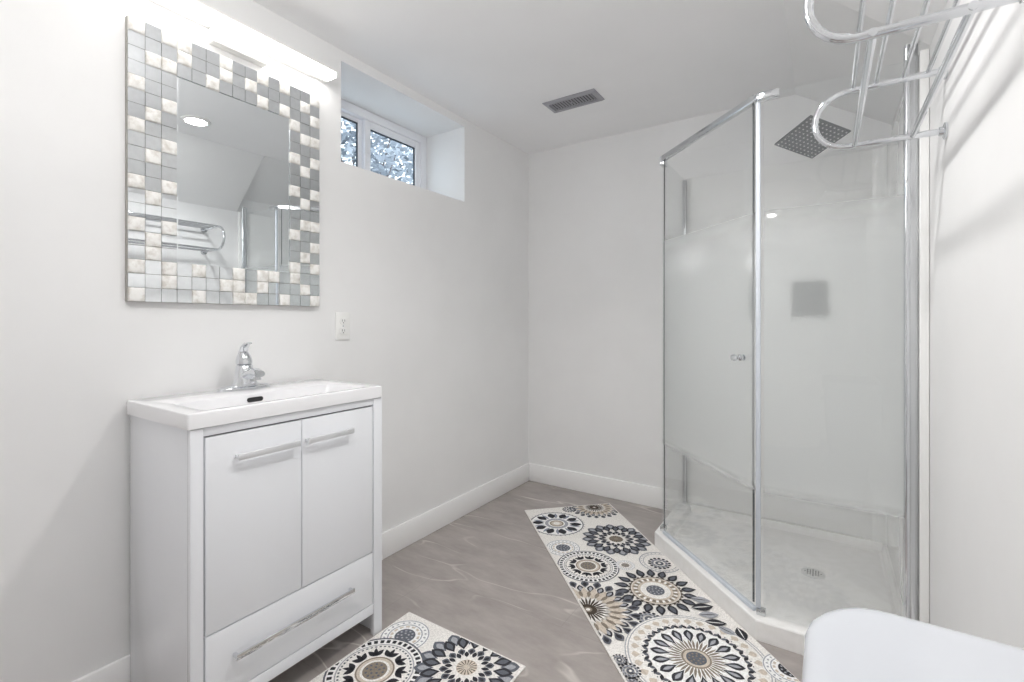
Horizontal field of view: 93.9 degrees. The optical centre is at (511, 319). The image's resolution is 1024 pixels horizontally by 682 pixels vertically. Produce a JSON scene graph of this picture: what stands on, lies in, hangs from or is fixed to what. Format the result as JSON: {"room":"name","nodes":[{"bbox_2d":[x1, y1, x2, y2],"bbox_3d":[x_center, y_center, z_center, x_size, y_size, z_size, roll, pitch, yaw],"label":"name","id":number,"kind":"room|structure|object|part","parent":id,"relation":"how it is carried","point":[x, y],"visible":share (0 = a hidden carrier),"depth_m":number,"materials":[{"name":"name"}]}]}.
{"room":"bathroom","nodes":[
{"label":"bathroom","id":0,"kind":"room"},
{"bbox_2d":[0,0,527,681],"bbox_3d":[-0.999,-0.020,1.858,0.350,2.200,3.710,0,0,33],"label":"wall","id":1,"kind":"structure","parent":0,"point":[432,281],"depth_m":1.42,"materials":[{"name":"paint"}]},
{"bbox_2d":[125,15,318,306],"bbox_3d":[-0.929,-0.461,1.619,0.028,0.815,0.614,0,0,33],"label":"wall mirror","id":2,"kind":"object","parent":1,"relation":"attached to","point":[222,153],"visible":1,"depth_m":1.55,"materials":[{"name":"grey mirror"}]},
{"bbox_3d":[-0.926,-0.461,1.617,0.002,0.570,0.368,0,0,33],"label":"mirror pane","id":3,"kind":"part","parent":2,"relation":"part of","materials":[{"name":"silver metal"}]},
{"bbox_2d":[149,0,336,82],"bbox_3d":[-0.909,-0.941,1.600,0.082,0.083,0.703,0,0,33],"label":"vanity light","id":4,"kind":"object","parent":1,"relation":"attached to","point":[227,33],"visible":1,"depth_m":1.60,"materials":[{"name":"white plastic"}]},
{"bbox_3d":[-1.052,-0.962,1.437,0.021,0.028,0.272,0,0,33],"label":"rail","id":5,"kind":"part","parent":4,"relation":"part of","materials":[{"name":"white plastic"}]},
{"bbox_3d":[-0.815,-0.962,1.798,0.021,0.028,0.264,0,0,33],"label":"rail","id":6,"kind":"part","parent":4,"relation":"part of","materials":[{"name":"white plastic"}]},
{"bbox_2d":[72,463,528,681],"bbox_3d":[-0.847,1.021,1.759,0.012,0.118,3.508,0,0,33],"label":"baseboard","id":7,"kind":"structure","parent":1,"relation":"attached to","point":[403,535],"depth_m":2.41,"materials":[{"name":"white"}]},
{"bbox_2d":[335,312,349,339],"bbox_3d":[-0.702,0.025,1.983,0.009,0.114,0.068,0,0,33],"label":"power outlet","id":8,"kind":"object","parent":1,"relation":"attached to","point":[342,319],"visible":1,"depth_m":1.98,"materials":[{"name":"white plastic"}]},
{"bbox_2d":[340,328,346,333],"bbox_3d":[-0.699,0.045,1.981,0.002,0.027,0.033,0,0,33],"label":"receptacle","id":9,"kind":"object","parent":8,"relation":"attached to","point":[342,330],"depth_m":1.98,"materials":[{"name":"white plastic"}]},
{"bbox_2d":[340,318,346,323],"bbox_3d":[-0.699,0.004,1.981,0.002,0.027,0.033,0,0,33],"label":"receptacle","id":10,"kind":"object","parent":8,"relation":"attached to","point":[342,320],"depth_m":1.98,"materials":[{"name":"white plastic"}]},
{"bbox_2d":[341,99,425,188],"bbox_3d":[-0.749,-0.866,2.493,0.061,0.416,0.808,0,0,33],"label":"window","id":11,"kind":"structure","parent":1,"relation":"in","point":[366,122],"depth_m":2.52,"materials":[{"name":"white plastic"}]},
{"bbox_3d":[-0.865,-0.866,2.329,0.020,0.324,0.318,0,0,33],"label":"sash","id":12,"kind":"part","parent":11,"relation":"part of","materials":[{"name":"white plastic"}]},
{"bbox_3d":[-0.653,-0.866,2.620,0.026,0.324,0.398,0,0,33],"label":"sash","id":13,"kind":"part","parent":11,"relation":"part of","materials":[{"name":"white plastic"}]},
{"bbox_2d":[253,0,795,153],"bbox_3d":[-0.180,-1.160,1.320,2.450,0.080,3.710,0,0,33],"label":"ceiling","id":14,"kind":"structure","parent":0,"point":[493,64],"depth_m":2.00,"materials":[{"name":"paint"}]},
{"bbox_2d":[542,88,604,112],"bbox_3d":[0.313,-1.113,2.445,0.288,0.012,0.134,0,0,33],"label":"ceiling vent","id":15,"kind":"object","parent":14,"relation":"in","point":[586,97],"visible":1,"depth_m":2.43,"materials":[{"name":"grey metal"}]},
{"bbox_2d":[783,0,919,124],"bbox_3d":[1.304,-1.002,1.871,0.374,0.234,0.958,0,0,33],"label":"ceiling","id":16,"kind":"structure","parent":14,"relation":"attached to","point":[821,69],"depth_m":1.87,"materials":[{"name":"paint"}]},
{"bbox_2d":[834,0,946,44],"bbox_3d":[0.347,-0.952,0.401,0.360,0.334,2.549,0,0,33],"label":"ceiling","id":17,"kind":"structure","parent":14,"relation":"attached to","point":[877,10],"depth_m":1.34,"materials":[{"name":"paint"}]},
{"bbox_2d":[268,481,802,681],"bbox_3d":[-0.180,1.120,1.320,2.450,0.080,3.710,0,0,33],"label":"floor","id":18,"kind":"structure","parent":0,"point":[487,577],"depth_m":1.87,"materials":[{"name":"beige stone"}]},
{"bbox_2d":[130,397,381,681],"bbox_3d":[-0.761,0.674,1.506,0.390,0.810,0.600,0,0,33],"label":"vanity cabinet","id":19,"kind":"object","parent":18,"relation":"on","point":[256,544],"visible":0.93,"depth_m":1.31,"materials":[{"name":"white paint"}]},
{"bbox_3d":[-0.938,0.674,1.274,0.350,0.810,0.018,0,0,33],"label":"panel","id":20,"kind":"part","parent":19,"relation":"part of","materials":[{"name":"white paint"}]},
{"bbox_3d":[-0.780,0.674,1.178,0.018,0.810,0.030,0,0,33],"label":"leg","id":21,"kind":"part","parent":19,"relation":"part of","materials":[{"name":"white paint"}]},
{"bbox_3d":[-0.699,0.542,1.303,0.017,0.495,0.260,0,0,33],"label":"door","id":22,"kind":"part","parent":19,"relation":"part of","materials":[{"name":"white paint"}]},
{"bbox_2d":[127,379,381,429],"bbox_3d":[-0.772,0.269,1.507,0.376,0.082,0.605,0,0,33],"label":"sink basin","id":23,"kind":"object","parent":19,"relation":"in","point":[197,410],"visible":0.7,"depth_m":1.39,"materials":[{"name":"white ceramic"}]},
{"bbox_2d":[217,342,269,391],"bbox_3d":[-0.856,0.150,1.560,0.126,0.156,0.164,0,0,33],"label":"faucet","id":24,"kind":"object","parent":23,"relation":"on","point":[246,377],"visible":1,"depth_m":1.55,"materials":[{"name":"silver metal"}]},
{"bbox_3d":[-0.883,0.219,1.578,0.054,0.017,0.164,0,0,33],"label":"plate","id":25,"kind":"part","parent":24,"relation":"part of","materials":[{"name":"silver metal"}]},
{"bbox_3d":[-0.882,0.108,1.577,0.056,0.072,0.050,0,0,33],"label":"lever handle","id":26,"kind":"part","parent":24,"relation":"part of","materials":[{"name":"silver metal"}]},
{"bbox_3d":[-0.848,0.186,1.555,0.108,0.062,0.050,0,0,33],"label":"spout","id":27,"kind":"part","parent":24,"relation":"part of","materials":[{"name":"silver metal"}]},
{"bbox_3d":[-0.667,0.356,1.315,0.022,0.016,0.175,0,0,33],"label":"handle","id":28,"kind":"part","parent":19,"relation":"part of","materials":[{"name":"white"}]},
{"bbox_3d":[-0.626,0.280,1.414,0.016,0.021,0.532,0,0,33],"label":"rail","id":29,"kind":"part","parent":19,"relation":"part of","materials":[{"name":"white paint"}]},
{"bbox_3d":[-0.626,0.879,1.414,0.017,0.172,0.525,0,0,33],"label":"drawer","id":30,"kind":"part","parent":19,"relation":"part of","materials":[{"name":"white paint"}]},
{"bbox_3d":[-0.616,0.872,1.392,0.022,0.016,0.370,0,0,33],"label":"handle","id":31,"kind":"part","parent":19,"relation":"part of","materials":[{"name":"silver metal"}]},
{"bbox_3d":[-0.626,0.986,1.414,0.017,0.033,0.532,0,0,33],"label":"rail","id":32,"kind":"part","parent":19,"relation":"part of","materials":[{"name":"white paint"}]},
{"bbox_3d":[-0.560,0.356,1.477,0.022,0.016,0.163,0,0,33],"label":"handle","id":33,"kind":"part","parent":19,"relation":"part of","materials":[{"name":"white metal"}]},
{"bbox_3d":[-0.554,0.542,1.524,0.017,0.495,0.262,0,0,33],"label":"door","id":34,"kind":"part","parent":19,"relation":"part of","materials":[{"name":"white paint"}]},
{"bbox_3d":[-0.618,0.674,1.760,0.350,0.810,0.018,0,0,33],"label":"panel","id":35,"kind":"part","parent":19,"relation":"part of","materials":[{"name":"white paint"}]},
{"bbox_3d":[-0.469,0.674,1.652,0.018,0.810,0.036,0,0,33],"label":"leg","id":36,"kind":"part","parent":19,"relation":"part of","materials":[{"name":"white paint"}]},
{"bbox_2d":[309,612,525,681],"bbox_3d":[-0.388,1.076,1.288,0.505,0.006,0.800,0,0,33],"label":"rug","id":37,"kind":"object","parent":18,"relation":"on","point":[413,648],"visible":1,"depth_m":1.51,"materials":[{"name":"fabric"}]},
{"bbox_2d":[524,503,799,681],"bbox_3d":[0.503,1.075,1.873,0.510,0.009,1.800,0,0,-12],"label":"rug","id":38,"kind":"object","parent":18,"relation":"on","point":[653,622],"visible":1,"depth_m":1.78,"materials":[{"name":"fabric"}]},
{"bbox_2d":[655,501,902,654],"bbox_3d":[1.069,1.045,2.025,0.934,0.070,0.959,0,0,33],"label":"shower tray","id":39,"kind":"object","parent":18,"relation":"on","point":[810,573],"visible":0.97,"depth_m":2.01,"materials":[{"name":"plastic"}]},
{"bbox_2d":[660,43,917,620],"bbox_3d":[0.911,0.097,1.997,0.353,1.824,1.274,0,0,-11],"label":"shower enclosure","id":40,"kind":"object","parent":39,"relation":"on","point":[840,290],"visible":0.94,"depth_m":1.57,"materials":[{"name":"clear glass"}]},
{"bbox_3d":[0.836,0.116,2.460,0.006,1.772,0.421,0,0,33],"label":"return panel","id":41,"kind":"part","parent":40,"relation":"part of","materials":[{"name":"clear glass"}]},
{"bbox_3d":[0.781,-0.766,1.960,0.022,0.026,0.628,0,0,-12],"label":"head rail","id":42,"kind":"part","parent":40,"relation":"part of","materials":[{"name":"silver metal"}]},
{"bbox_3d":[0.781,1.002,1.960,0.016,0.014,0.616,0,0,-12],"label":"threshold rail","id":43,"kind":"part","parent":40,"relation":"part of","materials":[{"name":"white plastic"}]},
{"bbox_3d":[0.781,0.117,1.961,0.006,1.750,0.614,0,0,-12],"label":"door","id":44,"kind":"part","parent":40,"relation":"part of","materials":[{"name":"clear glass"}]},
{"bbox_3d":[0.828,0.135,1.721,0.087,0.025,0.025,0,0,-12],"label":"knob","id":45,"kind":"part","parent":40,"relation":"part of","materials":[{"name":"silver metal"}]},
{"bbox_3d":[0.847,0.119,1.643,0.015,1.735,0.013,0,0,33],"label":"corner post","id":46,"kind":"part","parent":40,"relation":"part of","materials":[{"name":"silver metal"}]},
{"bbox_3d":[1.018,0.116,1.527,0.380,1.772,0.006,0,0,33],"label":"panel","id":47,"kind":"part","parent":40,"relation":"part of","materials":[{"name":"clear glass"}]},
{"bbox_2d":[802,607,1023,681],"bbox_3d":[0.151,0.701,0.446,0.726,0.758,0.453,0,0,33],"label":"toilet","id":48,"kind":"object","parent":18,"relation":"on","point":[854,644],"visible":1,"depth_m":0.46,"materials":[{"name":"white ceramic"}]},
{"bbox_2d":[528,95,891,500],"bbox_3d":[0.945,-0.020,2.741,1.930,2.200,0.100,0,0,33],"label":"wall","id":49,"kind":"structure","parent":0,"point":[596,206],"depth_m":2.90,"materials":[{"name":"paint"}]},
{"bbox_2d":[529,463,678,510],"bbox_3d":[0.528,1.021,2.947,0.978,0.118,0.012,0,0,33],"label":"baseboard","id":50,"kind":"structure","parent":49,"relation":"attached to","point":[641,494],"depth_m":2.91,"materials":[{"name":"white wood"}]},
{"bbox_2d":[680,49,929,623],"bbox_3d":[1.071,0.114,2.027,0.933,1.792,0.953,0,0,33],"label":"shower surround","id":51,"kind":"object","parent":49,"relation":"attached to","point":[870,179],"visible":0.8,"depth_m":2.28,"materials":[{"name":"plastic"}]},
{"bbox_3d":[1.319,0.114,2.425,0.910,1.792,0.017,0,0,33],"label":"panel","id":52,"kind":"part","parent":51,"relation":"part of","materials":[{"name":"plastic"}]},
{"bbox_3d":[1.452,0.114,1.777,0.022,1.792,0.953,0,0,33],"label":"panel","id":53,"kind":"part","parent":51,"relation":"part of","materials":[{"name":"plastic"}]},
{"bbox_2d":[775,115,850,157],"bbox_3d":[1.356,-0.813,2.100,0.457,0.180,0.263,0,0,-39],"label":"shower","id":54,"kind":"object","parent":49,"relation":"attached to","point":[801,140],"visible":0.86,"depth_m":2.03,"materials":[{"name":"silver metal"}]},
{"bbox_2d":[892,0,1023,648],"bbox_3d":[0.802,-0.020,0.675,0.100,2.200,3.710,0,0,33],"label":"wall","id":55,"kind":"structure","parent":0,"point":[977,173],"depth_m":0.95,"materials":[{"name":"paint"}]},
{"bbox_2d":[803,0,1023,149],"bbox_3d":[0.793,-0.544,1.011,0.284,0.192,0.642,0,0,33],"label":"towel rack","id":56,"kind":"object","parent":55,"relation":"attached to","point":[968,10],"visible":1,"depth_m":0.95,"materials":[{"name":"silver metal"}]},
{"bbox_3d":[0.754,-0.625,1.036,0.011,0.011,0.616,0,0,33],"label":"rail","id":57,"kind":"part","parent":56,"relation":"part of","materials":[{"name":"silver metal"}]},
{"bbox_3d":[0.756,-0.469,1.035,0.013,0.013,0.616,0,0,33],"label":"rail","id":58,"kind":"part","parent":56,"relation":"part of","materials":[{"name":"silver metal"}]},
{"bbox_3d":[0.795,-0.625,1.009,0.011,0.011,0.616,0,0,33],"label":"rail","id":59,"kind":"part","parent":56,"relation":"part of","materials":[{"name":"silver metal"}]},
{"bbox_3d":[0.842,-0.625,0.979,0.011,0.011,0.616,0,0,33],"label":"rail","id":60,"kind":"part","parent":56,"relation":"part of","materials":[{"name":"silver metal"}]},
{"bbox_3d":[0.882,-0.625,0.952,0.011,0.011,0.616,0,0,33],"label":"rail","id":61,"kind":"part","parent":56,"relation":"part of","materials":[{"name":"silver metal"}]},
{"bbox_3d":[0.857,-0.469,0.969,0.013,0.013,0.616,0,0,33],"label":"rail","id":62,"kind":"part","parent":56,"relation":"part of","materials":[{"name":"silver metal"}]},
{"label":"outside","id":63,"kind":"structure","parent":0,"visible":0},
{"bbox_3d":[-3.249,-0.455,5.126,6.940,0.170,9.000,0,0,33],"label":"ground","id":64,"kind":"structure","parent":63,"visible":0},
{"bbox_2d":[341,118,412,184],"bbox_3d":[-1.251,-1.170,4.107,1.003,1.289,0.970,0,0,33],"label":"shrub","id":65,"kind":"object","parent":64,"relation":"on","point":[390,159],"visible":0.23,"depth_m":4.00,"materials":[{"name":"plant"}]},
{"bbox_3d":[-1.236,-1.049,4.170,0.524,1.025,0.439,0,0,6],"label":"stem","id":66,"kind":"part","parent":65,"relation":"part of","materials":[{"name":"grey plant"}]},
{"bbox_2d":[371,136,412,183],"bbox_3d":[-1.242,-1.359,5.725,1.208,1.657,1.223,0,0,33],"label":"shrub","id":67,"kind":"object","parent":64,"relation":"on","point":[411,149],"visible":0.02,"depth_m":5.59,"materials":[{"name":"grey plant"}]}
]}

